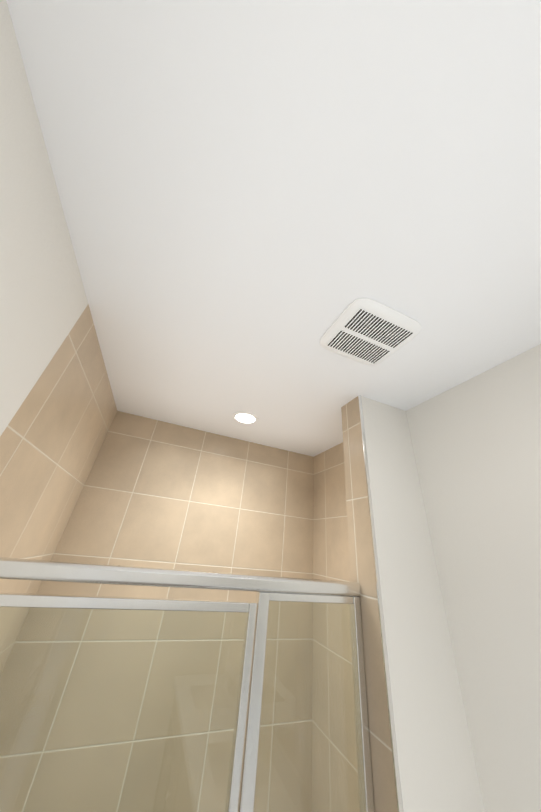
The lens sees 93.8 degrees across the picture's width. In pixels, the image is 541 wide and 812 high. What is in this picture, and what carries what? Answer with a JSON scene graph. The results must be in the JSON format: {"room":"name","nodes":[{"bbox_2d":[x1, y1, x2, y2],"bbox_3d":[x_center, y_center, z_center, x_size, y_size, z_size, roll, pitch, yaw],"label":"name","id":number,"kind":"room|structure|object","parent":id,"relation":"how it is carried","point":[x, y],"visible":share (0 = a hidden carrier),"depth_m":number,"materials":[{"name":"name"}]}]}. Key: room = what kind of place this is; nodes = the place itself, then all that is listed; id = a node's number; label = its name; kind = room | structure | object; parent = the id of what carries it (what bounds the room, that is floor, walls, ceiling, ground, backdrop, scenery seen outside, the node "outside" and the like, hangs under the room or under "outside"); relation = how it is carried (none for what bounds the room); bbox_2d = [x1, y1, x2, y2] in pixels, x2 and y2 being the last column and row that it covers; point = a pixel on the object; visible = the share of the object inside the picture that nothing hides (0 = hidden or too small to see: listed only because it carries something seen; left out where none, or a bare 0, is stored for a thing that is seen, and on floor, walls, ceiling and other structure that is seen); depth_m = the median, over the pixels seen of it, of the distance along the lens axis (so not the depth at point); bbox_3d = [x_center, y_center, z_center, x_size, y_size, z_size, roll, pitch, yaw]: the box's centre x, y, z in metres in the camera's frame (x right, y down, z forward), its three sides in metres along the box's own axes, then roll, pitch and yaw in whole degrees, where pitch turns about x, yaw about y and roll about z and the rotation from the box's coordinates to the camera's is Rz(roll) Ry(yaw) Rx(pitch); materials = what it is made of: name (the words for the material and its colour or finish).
{"room":"bathroom","nodes":[
{"label":"bathroom","id":0,"kind":"room"},
{"bbox_2d":[0,0,87,435],"bbox_3d":[-0.324,0.251,-0.844,0.120,2.710,2.570,16,-31,-17],"label":"wall","id":1,"kind":"structure","parent":0,"point":[43,302],"depth_m":0.57,"materials":[{"name":"white paint"}]},
{"bbox_2d":[0,304,116,674],"bbox_3d":[-1.019,1.019,0.634,0.120,2.710,1.040,16,-31,-17],"label":"wall tiles","id":2,"kind":"structure","parent":1,"relation":"attached to","point":[53,435],"depth_m":0.95,"materials":[{"name":"beige tile"}]},
{"bbox_2d":[6,0,540,456],"bbox_3d":[-1.225,-1.262,-0.488,5.500,0.100,4.620,16,-31,-17],"label":"ceiling","id":3,"kind":"structure","parent":0,"point":[257,197],"depth_m":0.56,"materials":[{"name":"white paint"}]},
{"bbox_2d":[232,411,258,423],"bbox_3d":[-0.156,0.077,1.566,0.166,0.006,0.166,16,-31,-17],"label":"recessed light","id":4,"kind":"object","parent":3,"relation":"in","point":[242,417],"visible":1,"depth_m":1.56,"materials":[{"name":"white plastic"}]},
{"bbox_2d":[320,298,420,364],"bbox_3d":[0.346,-0.243,0.899,0.280,0.019,0.250,16,-31,-17],"label":"ceiling vent","id":5,"kind":"object","parent":3,"relation":"in","point":[367,331],"visible":1,"depth_m":0.87,"materials":[{"name":"white plastic"}]},
{"bbox_2d":[312,442,359,811],"bbox_3d":[0.417,1.464,1.157,0.120,2.710,0.910,16,-31,-17],"label":"tiled wall","id":6,"kind":"structure","parent":0,"point":[331,559],"depth_m":1.37,"materials":[{"name":"beige tile"}]},
{"bbox_2d":[0,411,313,811],"bbox_3d":[-0.465,1.423,1.246,1.470,2.710,0.120,16,-31,-17],"label":"shower wall tile","id":7,"kind":"structure","parent":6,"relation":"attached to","point":[159,494],"depth_m":1.30,"materials":[{"name":"beige tile"}]},
{"bbox_2d":[361,396,484,811],"bbox_3d":[0.430,1.189,0.671,0.288,2.710,0.130,16,-31,-17],"label":"wall","id":8,"kind":"structure","parent":0,"point":[437,767],"depth_m":0.84,"materials":[{"name":"white paint"}]},
{"bbox_2d":[341,396,397,811],"bbox_3d":[0.289,1.153,0.633,0.012,2.710,0.138,16,-31,-17],"label":"end tile","id":9,"kind":"structure","parent":8,"relation":"attached to","point":[362,568],"depth_m":0.87,"materials":[{"name":"beige tile"}]},
{"bbox_2d":[358,395,402,811],"bbox_3d":[0.315,1.122,0.574,0.013,2.710,0.005,16,-31,-17],"label":"trim","id":10,"kind":"structure","parent":8,"relation":"attached to","point":[392,731],"depth_m":0.80,"materials":[{"name":"silver metal"}]},
{"bbox_2d":[406,344,540,811],"bbox_3d":[1.112,0.696,-0.322,0.120,2.710,2.700,16,-31,-17],"label":"wall","id":11,"kind":"structure","parent":0,"point":[476,442],"depth_m":0.83,"materials":[{"name":"white paint"}]},
{"bbox_3d":[-1.477,1.171,-1.870,5.500,0.100,4.620,16,-31,-17],"label":"floor","id":12,"kind":"structure","parent":0,"visible":0},
{"bbox_3d":[-0.378,2.139,-0.150,1.182,0.112,0.125,16,-31,-17],"label":"sill","id":13,"kind":"structure","parent":12,"relation":"on","visible":0},
{"bbox_3d":[-0.378,2.080,-0.119,1.170,0.022,0.141,16,-31,-17],"label":"cap","id":14,"kind":"object","parent":13,"relation":"on","visible":0},
{"bbox_2d":[0,557,373,811],"bbox_3d":[-0.289,1.280,0.317,1.166,1.805,0.076,16,-31,-17],"label":"shower enclosure","id":15,"kind":"object","parent":14,"relation":"on","point":[241,787],"visible":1,"depth_m":0.68,"materials":[{"name":"clear glass"}]}
]}

